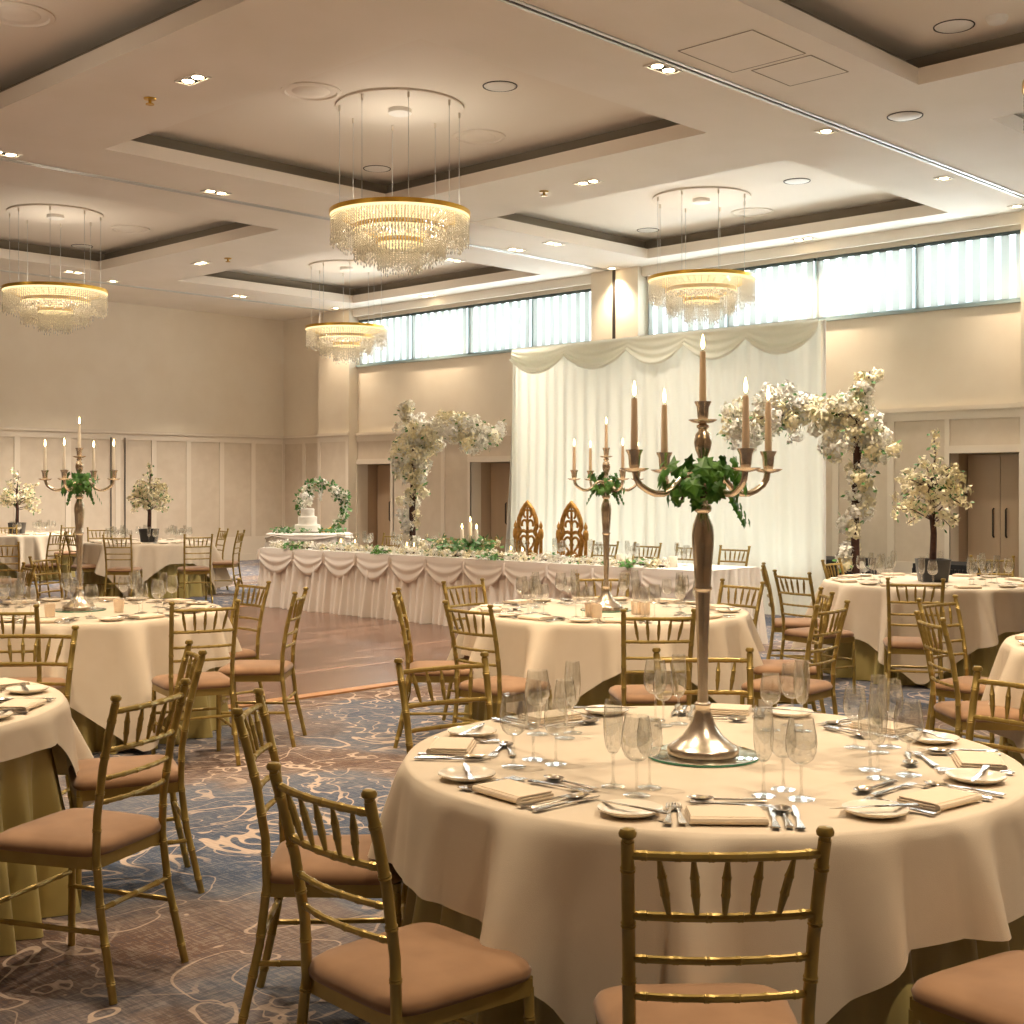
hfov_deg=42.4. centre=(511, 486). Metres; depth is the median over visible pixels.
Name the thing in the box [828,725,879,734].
fork
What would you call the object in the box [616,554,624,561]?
pillar candle
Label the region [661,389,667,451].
taper candle
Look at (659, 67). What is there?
recessed light
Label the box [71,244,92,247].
ceiling speaker
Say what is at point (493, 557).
leaf sprig
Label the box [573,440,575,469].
taper candle
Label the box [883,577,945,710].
chair
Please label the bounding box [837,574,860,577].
napkin
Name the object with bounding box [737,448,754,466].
candle cup
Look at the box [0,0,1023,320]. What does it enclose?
ceiling
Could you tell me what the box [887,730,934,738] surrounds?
fork
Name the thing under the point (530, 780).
fork
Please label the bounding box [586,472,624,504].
ivy garland
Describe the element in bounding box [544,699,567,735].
bowl
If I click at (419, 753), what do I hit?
knife
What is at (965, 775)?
plate
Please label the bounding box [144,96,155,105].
sprinkler
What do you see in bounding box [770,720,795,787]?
water glass
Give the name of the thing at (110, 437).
trim
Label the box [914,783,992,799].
knife
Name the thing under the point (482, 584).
chair
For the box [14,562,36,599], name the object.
chair
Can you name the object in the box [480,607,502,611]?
napkin
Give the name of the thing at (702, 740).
candelabra
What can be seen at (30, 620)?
napkin
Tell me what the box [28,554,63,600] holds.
chair
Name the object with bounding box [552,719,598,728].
spoon
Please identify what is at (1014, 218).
window
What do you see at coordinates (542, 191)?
sprinkler
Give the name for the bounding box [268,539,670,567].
flower garland
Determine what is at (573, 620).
plate
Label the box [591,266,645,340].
wall pillar
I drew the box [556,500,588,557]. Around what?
chair
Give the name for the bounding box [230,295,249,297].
recessed light
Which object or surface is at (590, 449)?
taper candle
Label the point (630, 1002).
chair
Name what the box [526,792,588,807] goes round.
spoon
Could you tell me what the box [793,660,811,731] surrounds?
champagne flute
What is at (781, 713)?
plate
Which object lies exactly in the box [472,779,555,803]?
napkin
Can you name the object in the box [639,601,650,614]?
tealight holder
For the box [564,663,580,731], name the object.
champagne flute
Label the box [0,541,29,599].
chair
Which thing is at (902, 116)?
ceiling speaker
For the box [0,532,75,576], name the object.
tablecloth
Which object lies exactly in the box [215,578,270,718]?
chair
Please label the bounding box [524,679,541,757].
champagne flute
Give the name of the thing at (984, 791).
knife
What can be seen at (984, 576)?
plate
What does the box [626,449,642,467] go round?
candle cup
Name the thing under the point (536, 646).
tablecloth
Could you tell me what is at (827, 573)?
chair
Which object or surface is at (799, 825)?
knife
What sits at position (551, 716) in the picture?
napkin
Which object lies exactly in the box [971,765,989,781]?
knife
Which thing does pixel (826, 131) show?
recessed light
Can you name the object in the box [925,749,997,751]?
knife
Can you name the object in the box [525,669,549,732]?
wine glass
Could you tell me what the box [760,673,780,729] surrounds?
water glass
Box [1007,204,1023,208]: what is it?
recessed light
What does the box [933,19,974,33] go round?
ceiling speaker
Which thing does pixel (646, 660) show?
bowl
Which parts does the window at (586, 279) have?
blind rail, sill, blind rail, blind rail, blind rail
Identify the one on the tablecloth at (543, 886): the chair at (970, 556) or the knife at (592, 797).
the knife at (592, 797)
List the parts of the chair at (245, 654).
seat frame, post, seat, rail, rail, rail, rail, post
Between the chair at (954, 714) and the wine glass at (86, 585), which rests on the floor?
the chair at (954, 714)
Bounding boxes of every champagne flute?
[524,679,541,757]
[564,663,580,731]
[601,698,622,785]
[670,654,686,722]
[753,705,773,793]
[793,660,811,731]
[868,692,889,778]
[869,675,888,751]
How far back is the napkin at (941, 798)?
3.25 m
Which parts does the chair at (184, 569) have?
leg, post, seat, seat frame, rail, rail, rail, leg, post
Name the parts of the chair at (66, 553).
post, seat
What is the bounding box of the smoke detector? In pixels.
[986,13,1007,25]
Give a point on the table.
(357, 583)
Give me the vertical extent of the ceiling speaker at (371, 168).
0.012 m
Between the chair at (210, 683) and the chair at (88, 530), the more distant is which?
the chair at (88, 530)
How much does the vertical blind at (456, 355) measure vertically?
0.840 m
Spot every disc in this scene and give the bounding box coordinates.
[55,607,105,612]
[580,608,630,612]
[646,744,759,767]
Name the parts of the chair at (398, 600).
post, post, seat frame, seat, leg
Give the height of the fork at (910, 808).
0.005 m
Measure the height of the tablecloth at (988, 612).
0.719 m
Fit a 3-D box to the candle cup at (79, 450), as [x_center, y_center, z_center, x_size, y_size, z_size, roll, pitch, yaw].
[-2.755,-0.221,8.400,0.050,0.057,0.050,0,0,28]
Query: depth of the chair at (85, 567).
18.04 m
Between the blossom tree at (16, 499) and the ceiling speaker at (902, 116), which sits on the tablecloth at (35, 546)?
the blossom tree at (16, 499)
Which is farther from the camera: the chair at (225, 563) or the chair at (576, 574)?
the chair at (225, 563)
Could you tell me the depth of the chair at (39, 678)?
7.02 m
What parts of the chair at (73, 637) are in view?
rail, rail, rail, post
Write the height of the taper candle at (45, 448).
0.209 m
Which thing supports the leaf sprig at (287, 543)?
attached to the flower garland at (543, 557)
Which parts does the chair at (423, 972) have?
post, rail, rail, rail, rail, post, seat, seat frame, leg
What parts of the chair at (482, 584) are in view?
post, rail, rail, post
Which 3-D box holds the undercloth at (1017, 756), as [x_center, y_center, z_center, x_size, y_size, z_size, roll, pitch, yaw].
[3.357,1.167,6.447,1.889,0.739,1.838,0,0,11]
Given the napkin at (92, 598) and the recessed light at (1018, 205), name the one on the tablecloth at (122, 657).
the napkin at (92, 598)
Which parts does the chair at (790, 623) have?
post, post, seat frame, seat, leg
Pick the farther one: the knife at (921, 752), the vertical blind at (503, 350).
the vertical blind at (503, 350)
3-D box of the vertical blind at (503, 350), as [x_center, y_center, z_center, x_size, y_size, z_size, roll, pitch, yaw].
[-0.235,-2.910,23.999,1.522,0.840,0.030,0,0,44]
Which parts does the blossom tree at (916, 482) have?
pot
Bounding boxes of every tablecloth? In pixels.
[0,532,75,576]
[0,599,241,751]
[0,680,94,807]
[73,539,231,596]
[256,532,353,591]
[368,706,1023,1023]
[447,599,777,715]
[791,574,1023,683]
[981,633,1023,758]
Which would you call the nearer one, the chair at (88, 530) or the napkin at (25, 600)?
the napkin at (25, 600)
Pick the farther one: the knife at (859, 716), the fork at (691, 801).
the knife at (859, 716)
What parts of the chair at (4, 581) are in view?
rail, rail, seat, seat frame, post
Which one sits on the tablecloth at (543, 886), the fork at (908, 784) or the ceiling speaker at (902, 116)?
the fork at (908, 784)
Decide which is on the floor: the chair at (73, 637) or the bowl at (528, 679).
the chair at (73, 637)
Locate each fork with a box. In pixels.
[435,737,498,739]
[457,776,519,788]
[464,777,527,789]
[475,740,499,741]
[488,742,506,756]
[527,779,591,792]
[541,720,594,726]
[564,709,602,717]
[582,715,600,718]
[663,803,675,823]
[672,802,686,823]
[687,715,745,716]
[690,800,772,807]
[752,707,758,717]
[759,708,765,717]
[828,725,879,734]
[861,798,936,814]
[865,796,940,812]
[869,782,917,795]
[880,730,928,737]
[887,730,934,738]
[911,751,938,765]
[934,767,1010,770]
[937,769,1014,773]
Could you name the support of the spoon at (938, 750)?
on the tablecloth at (543, 886)
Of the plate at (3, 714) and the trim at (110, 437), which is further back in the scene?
the trim at (110, 437)
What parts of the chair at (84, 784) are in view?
leg, leg, seat, seat frame, post, post, rail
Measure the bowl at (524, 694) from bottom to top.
0.115 m
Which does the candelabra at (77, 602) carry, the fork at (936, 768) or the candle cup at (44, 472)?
the candle cup at (44, 472)
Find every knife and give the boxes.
[20,683,28,691]
[414,756,491,759]
[417,752,491,756]
[458,723,484,735]
[463,762,474,780]
[491,718,530,727]
[505,716,541,725]
[516,792,578,806]
[531,795,599,810]
[562,618,599,618]
[574,706,637,707]
[592,799,670,813]
[671,704,680,715]
[687,705,694,715]
[759,706,818,712]
[768,804,780,827]
[792,805,805,828]
[817,716,863,723]
[830,803,919,808]
[914,728,954,741]
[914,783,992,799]
[921,752,1000,755]
[923,780,1005,795]
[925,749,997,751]
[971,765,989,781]
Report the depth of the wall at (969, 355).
19.16 m
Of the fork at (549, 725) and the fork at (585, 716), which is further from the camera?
the fork at (585, 716)
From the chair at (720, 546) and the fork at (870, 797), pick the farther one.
the chair at (720, 546)
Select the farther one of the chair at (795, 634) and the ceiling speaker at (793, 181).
the ceiling speaker at (793, 181)
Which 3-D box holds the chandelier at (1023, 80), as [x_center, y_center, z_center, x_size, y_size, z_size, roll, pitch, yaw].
[4.270,-3.050,9.030,1.452,1.739,1.452,0,0,-32]
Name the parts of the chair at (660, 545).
post, rail, post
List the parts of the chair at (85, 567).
post, seat frame, seat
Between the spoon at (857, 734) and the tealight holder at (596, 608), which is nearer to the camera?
the spoon at (857, 734)
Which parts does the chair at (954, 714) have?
post, rail, rail, rail, rail, post, seat, seat frame, leg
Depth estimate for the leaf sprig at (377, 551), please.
15.45 m
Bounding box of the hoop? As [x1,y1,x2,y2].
[292,476,352,531]
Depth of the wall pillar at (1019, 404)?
17.06 m
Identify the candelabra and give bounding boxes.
[39,448,118,609]
[568,448,642,609]
[620,401,781,759]
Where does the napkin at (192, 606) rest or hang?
on the tablecloth at (122, 657)
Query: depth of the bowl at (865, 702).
3.65 m
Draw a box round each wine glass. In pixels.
[85,585,98,618]
[499,694,527,764]
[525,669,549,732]
[621,716,652,795]
[643,660,666,720]
[780,662,804,724]
[785,719,817,798]
[876,678,903,745]
[893,698,923,775]
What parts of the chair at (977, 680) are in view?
post, rail, rail, rail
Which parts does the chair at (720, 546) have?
post, rail, rail, post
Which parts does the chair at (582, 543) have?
post, post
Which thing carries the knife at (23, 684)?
on the plate at (19, 689)
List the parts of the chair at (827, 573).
post, rail, post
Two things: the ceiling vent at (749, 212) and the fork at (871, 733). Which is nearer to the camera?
the fork at (871, 733)
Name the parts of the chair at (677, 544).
post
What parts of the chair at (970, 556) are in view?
post, rail, rail, post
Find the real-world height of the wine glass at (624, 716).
0.203 m
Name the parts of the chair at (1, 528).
rail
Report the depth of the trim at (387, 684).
9.81 m
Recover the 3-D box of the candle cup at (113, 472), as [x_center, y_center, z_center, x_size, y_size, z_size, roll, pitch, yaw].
[-2.530,-0.078,8.381,0.050,0.057,0.050,0,0,28]
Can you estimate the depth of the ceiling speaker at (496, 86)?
12.87 m
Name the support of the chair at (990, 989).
on the floor
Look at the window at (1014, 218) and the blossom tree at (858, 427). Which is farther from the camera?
the window at (1014, 218)
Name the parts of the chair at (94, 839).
leg, seat frame, seat, post, rail, rail, rail, rail, post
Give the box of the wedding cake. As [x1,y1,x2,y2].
[293,491,322,532]
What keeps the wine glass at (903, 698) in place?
on the tablecloth at (543, 886)
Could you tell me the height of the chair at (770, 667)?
0.923 m
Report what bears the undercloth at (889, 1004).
on the round table
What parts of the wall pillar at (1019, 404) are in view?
trim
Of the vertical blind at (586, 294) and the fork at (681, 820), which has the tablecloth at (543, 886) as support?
the fork at (681, 820)
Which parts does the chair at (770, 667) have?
leg, seat, seat frame, post, rail, post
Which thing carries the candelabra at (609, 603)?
on the disc at (581, 609)
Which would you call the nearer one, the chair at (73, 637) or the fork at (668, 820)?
the fork at (668, 820)
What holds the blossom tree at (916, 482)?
on the tablecloth at (988, 612)
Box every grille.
[72,245,91,247]
[784,179,809,183]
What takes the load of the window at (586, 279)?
in the wall at (969, 355)
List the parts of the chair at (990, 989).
leg, seat frame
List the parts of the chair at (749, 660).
post, rail, rail, post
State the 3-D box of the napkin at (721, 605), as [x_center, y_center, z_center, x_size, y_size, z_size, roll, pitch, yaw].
[1.345,0.774,8.494,0.130,0.018,0.184,0,0,-10]
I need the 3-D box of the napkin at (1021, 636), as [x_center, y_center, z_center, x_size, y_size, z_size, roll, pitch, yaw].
[2.688,0.774,6.824,0.130,0.018,0.184,0,0,34]
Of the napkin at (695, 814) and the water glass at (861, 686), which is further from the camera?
the water glass at (861, 686)
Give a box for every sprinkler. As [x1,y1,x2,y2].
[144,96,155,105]
[539,190,548,196]
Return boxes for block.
[826,556,876,577]
[912,561,996,575]
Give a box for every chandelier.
[1,204,108,335]
[305,260,387,362]
[329,87,470,275]
[648,186,755,324]
[1022,80,1023,127]
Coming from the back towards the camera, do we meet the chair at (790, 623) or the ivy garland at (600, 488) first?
the chair at (790, 623)
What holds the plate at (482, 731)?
on the tablecloth at (543, 886)
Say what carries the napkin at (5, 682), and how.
on the tablecloth at (50, 724)
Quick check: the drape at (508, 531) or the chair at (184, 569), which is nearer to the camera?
the chair at (184, 569)
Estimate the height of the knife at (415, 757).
0.003 m
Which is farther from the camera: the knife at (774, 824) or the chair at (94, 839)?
the chair at (94, 839)
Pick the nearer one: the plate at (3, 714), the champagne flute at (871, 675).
the champagne flute at (871, 675)
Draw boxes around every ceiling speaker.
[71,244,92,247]
[363,165,390,171]
[483,81,516,91]
[637,228,658,232]
[783,178,810,184]
[887,111,922,121]
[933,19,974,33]
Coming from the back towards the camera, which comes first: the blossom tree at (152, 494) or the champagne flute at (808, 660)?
the blossom tree at (152, 494)
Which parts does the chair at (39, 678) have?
rail, rail, rail, seat, post, seat frame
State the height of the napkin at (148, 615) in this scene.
0.018 m
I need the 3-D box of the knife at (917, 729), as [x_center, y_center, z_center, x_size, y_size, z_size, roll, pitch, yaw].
[1.304,0.764,4.063,0.022,0.003,0.225,0,0,-13]
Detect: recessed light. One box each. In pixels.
[0,150,22,157]
[62,270,83,273]
[174,73,211,85]
[191,261,211,265]
[200,189,231,195]
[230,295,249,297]
[418,294,436,297]
[442,258,464,262]
[504,247,527,251]
[542,241,565,246]
[572,178,603,185]
[604,267,619,269]
[643,61,682,75]
[790,237,815,241]
[814,128,837,134]
[934,176,953,180]
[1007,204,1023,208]
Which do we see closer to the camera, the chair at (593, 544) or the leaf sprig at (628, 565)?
the leaf sprig at (628, 565)
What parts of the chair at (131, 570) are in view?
post, leg, rail, seat, seat frame, post, leg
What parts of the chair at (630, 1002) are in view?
post, seat, rail, rail, rail, rail, post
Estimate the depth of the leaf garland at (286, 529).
19.17 m
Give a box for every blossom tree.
[0,467,42,533]
[126,461,172,541]
[388,399,506,549]
[716,367,901,574]
[889,428,974,581]
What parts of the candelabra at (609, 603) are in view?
arm, stem, arm, arm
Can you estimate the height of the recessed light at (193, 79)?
0.012 m
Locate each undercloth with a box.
[0,557,75,580]
[0,748,80,955]
[70,667,229,753]
[83,563,215,598]
[402,887,1023,1023]
[463,670,716,721]
[822,631,1023,687]
[998,736,1023,765]
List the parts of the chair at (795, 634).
post, rail, rail, rail, rail, post, seat, seat frame, leg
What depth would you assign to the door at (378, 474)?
26.98 m
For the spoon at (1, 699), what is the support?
on the tablecloth at (50, 724)
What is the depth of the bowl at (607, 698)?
3.44 m
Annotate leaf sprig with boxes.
[280,540,303,549]
[370,545,391,554]
[475,550,503,560]
[617,556,646,569]
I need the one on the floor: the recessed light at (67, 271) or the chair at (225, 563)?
the chair at (225, 563)
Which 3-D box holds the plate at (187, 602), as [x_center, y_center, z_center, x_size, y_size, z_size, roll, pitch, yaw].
[-2.105,0.775,8.807,0.157,0.016,0.157,0,0,44]
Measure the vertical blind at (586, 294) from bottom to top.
0.840 m
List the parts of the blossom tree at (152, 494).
pot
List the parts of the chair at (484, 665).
post, rail, rail, rail, post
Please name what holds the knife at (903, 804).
on the plate at (875, 812)
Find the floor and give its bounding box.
[0,560,999,1023]
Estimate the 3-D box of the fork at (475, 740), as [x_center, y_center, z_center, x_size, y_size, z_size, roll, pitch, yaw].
[-0.137,0.778,4.051,0.200,0.005,0.023,0,0,5]
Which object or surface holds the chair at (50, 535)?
on the floor
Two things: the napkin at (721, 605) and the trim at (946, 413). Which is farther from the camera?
the trim at (946, 413)
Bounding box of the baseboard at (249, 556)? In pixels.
[220,553,259,560]
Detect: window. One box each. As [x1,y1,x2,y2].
[353,275,590,366]
[642,212,1020,334]
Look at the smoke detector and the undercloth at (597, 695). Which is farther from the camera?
the smoke detector
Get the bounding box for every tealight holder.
[44,603,55,616]
[113,599,124,611]
[585,602,595,615]
[591,604,602,617]
[631,601,640,613]
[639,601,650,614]
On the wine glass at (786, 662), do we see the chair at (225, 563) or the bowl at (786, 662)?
the bowl at (786, 662)
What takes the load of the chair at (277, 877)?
on the floor
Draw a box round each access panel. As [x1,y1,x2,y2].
[678,30,805,72]
[751,55,848,85]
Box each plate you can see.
[0,710,12,719]
[3,617,18,621]
[5,685,48,693]
[39,598,62,601]
[97,616,124,620]
[126,597,148,600]
[185,601,208,604]
[438,766,495,781]
[447,725,496,737]
[479,604,502,606]
[496,612,521,616]
[531,598,552,601]
[568,619,593,622]
[584,705,628,715]
[598,799,662,818]
[613,597,628,599]
[684,600,695,603]
[715,608,739,612]
[767,707,812,717]
[842,799,909,818]
[855,574,872,575]
[859,582,878,584]
[907,731,959,744]
[945,768,1006,784]
[980,575,998,577]
[998,584,1018,587]
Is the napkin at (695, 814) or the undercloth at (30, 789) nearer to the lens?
the napkin at (695, 814)
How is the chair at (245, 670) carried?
on the floor
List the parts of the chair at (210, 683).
leg, post, seat, seat frame, rail, rail, rail, rail, leg, post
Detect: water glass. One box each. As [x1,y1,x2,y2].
[544,699,567,762]
[554,680,575,736]
[637,718,662,785]
[653,669,673,724]
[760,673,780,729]
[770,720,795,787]
[843,686,865,746]
[858,702,882,770]
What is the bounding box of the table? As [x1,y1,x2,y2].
[256,547,767,643]
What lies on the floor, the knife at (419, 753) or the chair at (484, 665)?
the chair at (484, 665)
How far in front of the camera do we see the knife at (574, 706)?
4.57 m
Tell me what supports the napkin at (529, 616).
on the tablecloth at (536, 646)
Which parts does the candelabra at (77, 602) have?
arm, arm, stem, arm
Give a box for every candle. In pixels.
[43,441,46,469]
[62,439,65,469]
[78,417,80,447]
[92,441,94,470]
[112,440,115,469]
[460,525,463,543]
[468,517,471,542]
[475,524,477,545]
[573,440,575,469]
[589,441,591,470]
[605,418,607,447]
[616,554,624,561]
[621,439,624,467]
[631,381,637,448]
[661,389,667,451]
[668,556,677,567]
[699,335,705,400]
[742,378,749,447]
[765,386,771,450]
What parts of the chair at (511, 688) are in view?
post, rail, rail, rail, rail, post, leg, seat, seat frame, leg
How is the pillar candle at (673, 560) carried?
on the table
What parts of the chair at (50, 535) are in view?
leg, seat, seat frame, post, post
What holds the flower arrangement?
on the table
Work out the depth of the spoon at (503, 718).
4.34 m
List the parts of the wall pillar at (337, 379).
trim, panel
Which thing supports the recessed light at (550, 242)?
in the ceiling
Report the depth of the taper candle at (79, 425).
8.39 m
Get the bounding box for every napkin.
[0,677,29,687]
[0,698,46,709]
[3,599,36,603]
[26,618,61,622]
[89,597,119,600]
[127,613,164,618]
[164,598,191,602]
[187,605,209,608]
[426,737,476,753]
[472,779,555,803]
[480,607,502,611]
[502,599,532,603]
[517,614,553,619]
[518,709,582,723]
[572,597,598,600]
[604,618,633,622]
[652,598,683,602]
[684,805,768,824]
[710,604,734,608]
[710,613,722,618]
[710,703,751,715]
[834,579,856,582]
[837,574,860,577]
[848,718,918,734]
[881,573,905,575]
[895,786,982,810]
[951,750,1006,768]
[952,574,976,576]
[954,585,981,588]
[1004,577,1023,580]
[1015,633,1023,639]
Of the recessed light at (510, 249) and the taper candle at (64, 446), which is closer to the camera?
the taper candle at (64, 446)
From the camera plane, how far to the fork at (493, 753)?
3.87 m
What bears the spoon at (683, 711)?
on the tablecloth at (543, 886)
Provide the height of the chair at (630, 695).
0.923 m
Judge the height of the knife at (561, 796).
0.003 m
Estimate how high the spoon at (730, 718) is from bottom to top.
0.010 m
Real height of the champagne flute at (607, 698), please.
0.228 m
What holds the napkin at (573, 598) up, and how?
on the tablecloth at (536, 646)
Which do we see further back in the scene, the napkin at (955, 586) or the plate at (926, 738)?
the napkin at (955, 586)
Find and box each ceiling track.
[0,157,611,271]
[0,270,334,311]
[498,0,1023,199]
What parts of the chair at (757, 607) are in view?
post, rail, rail, post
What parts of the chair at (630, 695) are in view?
post, seat, seat frame, rail, rail, rail, rail, post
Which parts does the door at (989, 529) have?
handle, handle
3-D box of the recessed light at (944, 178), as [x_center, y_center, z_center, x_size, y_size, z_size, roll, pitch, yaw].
[5.019,-3.584,15.325,0.170,0.012,0.180,0,0,44]
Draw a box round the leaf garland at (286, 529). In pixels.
[270,525,346,533]
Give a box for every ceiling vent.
[0,1,54,27]
[109,225,149,233]
[280,82,341,100]
[452,129,505,144]
[731,208,772,216]
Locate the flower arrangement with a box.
[426,533,503,556]
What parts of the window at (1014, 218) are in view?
blind rail, blind rail, sill, blind rail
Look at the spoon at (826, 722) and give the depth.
4.36 m
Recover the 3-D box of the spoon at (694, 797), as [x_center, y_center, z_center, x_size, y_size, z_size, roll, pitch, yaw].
[0.535,0.778,3.287,0.196,0.010,0.045,0,0,3]
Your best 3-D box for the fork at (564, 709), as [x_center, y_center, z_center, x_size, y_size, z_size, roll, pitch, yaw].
[0.243,0.778,4.523,0.023,0.005,0.200,0,0,-34]
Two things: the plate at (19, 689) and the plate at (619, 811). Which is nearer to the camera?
the plate at (619, 811)
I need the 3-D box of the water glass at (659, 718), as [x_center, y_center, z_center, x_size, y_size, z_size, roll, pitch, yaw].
[0.358,0.693,3.434,0.068,0.182,0.068,0,0,-29]
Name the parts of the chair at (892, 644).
leg, post, rail, seat frame, seat, rail, rail, rail, leg, post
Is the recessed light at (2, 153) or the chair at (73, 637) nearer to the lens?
the chair at (73, 637)
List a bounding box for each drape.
[505,318,825,615]
[505,407,512,552]
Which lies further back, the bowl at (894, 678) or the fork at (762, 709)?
the fork at (762, 709)
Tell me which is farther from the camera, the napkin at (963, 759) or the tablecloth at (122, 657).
the tablecloth at (122, 657)
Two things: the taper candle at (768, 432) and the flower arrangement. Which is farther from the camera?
the flower arrangement
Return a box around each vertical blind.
[360,316,408,363]
[413,308,466,358]
[470,300,528,352]
[533,292,588,346]
[648,284,724,334]
[728,262,812,326]
[817,248,912,317]
[917,234,1020,307]
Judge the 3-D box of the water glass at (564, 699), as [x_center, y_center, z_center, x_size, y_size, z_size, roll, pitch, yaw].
[0.124,0.693,3.724,0.068,0.182,0.068,0,0,1]
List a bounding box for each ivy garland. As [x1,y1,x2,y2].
[61,471,101,505]
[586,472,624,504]
[657,454,749,527]
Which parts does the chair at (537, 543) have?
post, post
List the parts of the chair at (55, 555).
post, rail, rail, rail, rail, post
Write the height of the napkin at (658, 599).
0.018 m
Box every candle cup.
[41,470,48,478]
[60,470,67,477]
[76,448,82,455]
[90,471,96,478]
[110,470,117,478]
[570,470,577,477]
[602,448,609,455]
[619,470,625,477]
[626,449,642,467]
[656,452,671,468]
[694,401,710,418]
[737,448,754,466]
[760,451,776,468]
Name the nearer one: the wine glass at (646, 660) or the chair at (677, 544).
the wine glass at (646, 660)
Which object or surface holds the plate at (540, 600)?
on the tablecloth at (536, 646)
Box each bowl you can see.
[499,694,527,735]
[524,679,541,728]
[525,669,549,705]
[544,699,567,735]
[554,680,575,711]
[564,663,580,705]
[603,698,622,753]
[621,716,652,760]
[637,718,662,756]
[643,660,666,694]
[653,669,673,700]
[770,720,795,757]
[780,662,804,698]
[785,719,817,763]
[793,660,809,702]
[843,686,865,720]
[858,702,882,739]
[868,692,887,745]
[876,678,903,717]
[893,698,923,742]
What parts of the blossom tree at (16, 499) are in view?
pot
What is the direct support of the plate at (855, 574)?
on the tablecloth at (988, 612)
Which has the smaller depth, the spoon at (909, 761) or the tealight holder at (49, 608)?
the spoon at (909, 761)
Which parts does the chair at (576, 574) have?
post, rail, rail, post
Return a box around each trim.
[0,426,282,554]
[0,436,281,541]
[110,437,125,539]
[223,606,418,709]
[283,403,1019,577]
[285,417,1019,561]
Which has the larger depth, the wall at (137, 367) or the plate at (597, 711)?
the wall at (137, 367)
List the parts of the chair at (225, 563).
seat, seat frame, post, post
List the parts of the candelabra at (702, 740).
arm, stem, arm, arm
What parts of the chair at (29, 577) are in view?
post, post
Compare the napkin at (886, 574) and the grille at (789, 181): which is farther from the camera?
the grille at (789, 181)
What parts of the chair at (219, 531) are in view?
post, post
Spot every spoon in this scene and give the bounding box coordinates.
[0,698,50,700]
[419,754,486,758]
[499,717,538,725]
[499,741,516,755]
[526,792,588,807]
[544,774,598,789]
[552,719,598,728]
[675,705,687,714]
[687,795,766,800]
[688,717,746,720]
[773,804,794,826]
[823,726,868,736]
[825,718,868,724]
[853,779,897,791]
[902,751,918,764]
[925,781,995,796]
[926,748,993,752]
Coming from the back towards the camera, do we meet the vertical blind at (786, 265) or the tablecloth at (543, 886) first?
the vertical blind at (786, 265)
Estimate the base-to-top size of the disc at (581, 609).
0.006 m
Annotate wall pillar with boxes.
[316,309,357,542]
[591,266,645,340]
[1017,209,1023,577]
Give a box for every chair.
[0,525,17,534]
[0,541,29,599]
[0,604,65,694]
[0,625,78,807]
[0,678,190,1004]
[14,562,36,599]
[22,531,67,597]
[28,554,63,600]
[54,525,75,576]
[64,532,107,598]
[68,640,206,906]
[87,527,112,541]
[102,534,142,596]
[151,599,240,765]
[177,534,213,602]
[207,530,245,592]
[215,528,228,589]
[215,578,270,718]
[218,587,308,747]
[232,688,407,1023]
[266,762,535,1023]
[381,533,402,547]
[392,587,473,748]
[394,652,493,753]
[441,578,487,720]
[442,600,552,722]
[513,500,543,555]
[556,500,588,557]
[575,573,629,596]
[591,540,618,558]
[593,825,834,1023]
[609,609,695,705]
[632,542,661,560]
[652,647,753,707]
[675,543,692,560]
[717,545,750,565]
[717,578,764,628]
[740,600,850,714]
[753,587,834,713]
[761,562,822,679]
[772,569,855,693]
[821,558,844,578]
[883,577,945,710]
[908,950,1023,1023]
[914,611,1023,754]
[916,595,994,748]
[965,666,1023,753]
[969,555,1014,576]
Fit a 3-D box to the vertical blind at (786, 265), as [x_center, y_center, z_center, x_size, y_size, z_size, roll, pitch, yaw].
[3.908,-2.910,20.012,1.522,0.840,0.030,0,0,44]
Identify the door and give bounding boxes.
[368,464,389,547]
[481,462,509,552]
[959,452,1018,577]
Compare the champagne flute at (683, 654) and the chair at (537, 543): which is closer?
the champagne flute at (683, 654)
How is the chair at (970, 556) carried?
on the floor
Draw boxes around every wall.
[0,289,283,435]
[284,224,1020,560]
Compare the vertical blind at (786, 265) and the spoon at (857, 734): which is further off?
the vertical blind at (786, 265)
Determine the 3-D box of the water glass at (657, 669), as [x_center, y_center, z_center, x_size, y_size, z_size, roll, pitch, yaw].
[0.496,0.693,4.328,0.068,0.182,0.068,0,0,26]
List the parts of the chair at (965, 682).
post, rail, rail, rail, rail, seat frame, post, seat, leg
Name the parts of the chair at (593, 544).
post, post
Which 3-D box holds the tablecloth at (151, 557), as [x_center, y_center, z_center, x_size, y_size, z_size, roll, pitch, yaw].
[-5.212,1.141,18.904,1.971,0.710,1.998,0,0,-40]
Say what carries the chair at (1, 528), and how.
on the floor
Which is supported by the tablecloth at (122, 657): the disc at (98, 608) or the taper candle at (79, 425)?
the disc at (98, 608)
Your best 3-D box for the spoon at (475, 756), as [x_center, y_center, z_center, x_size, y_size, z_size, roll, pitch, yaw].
[-0.170,0.778,3.805,0.196,0.010,0.045,0,0,6]
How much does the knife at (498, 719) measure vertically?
0.003 m
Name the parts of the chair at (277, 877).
post, rail, rail, rail, post, rail, seat, seat frame, leg, leg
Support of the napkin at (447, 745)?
on the tablecloth at (543, 886)
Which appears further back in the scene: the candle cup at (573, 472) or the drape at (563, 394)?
the drape at (563, 394)
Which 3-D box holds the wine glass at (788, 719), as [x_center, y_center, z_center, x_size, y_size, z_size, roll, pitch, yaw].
[0.726,0.682,3.311,0.080,0.203,0.080,0,0,-34]
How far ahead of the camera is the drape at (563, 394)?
16.75 m
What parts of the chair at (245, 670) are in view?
leg, seat, seat frame, post, rail, rail, post, rail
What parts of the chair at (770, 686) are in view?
leg, seat frame, seat, post, rail, rail, rail, rail, post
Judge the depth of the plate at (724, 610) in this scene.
8.23 m

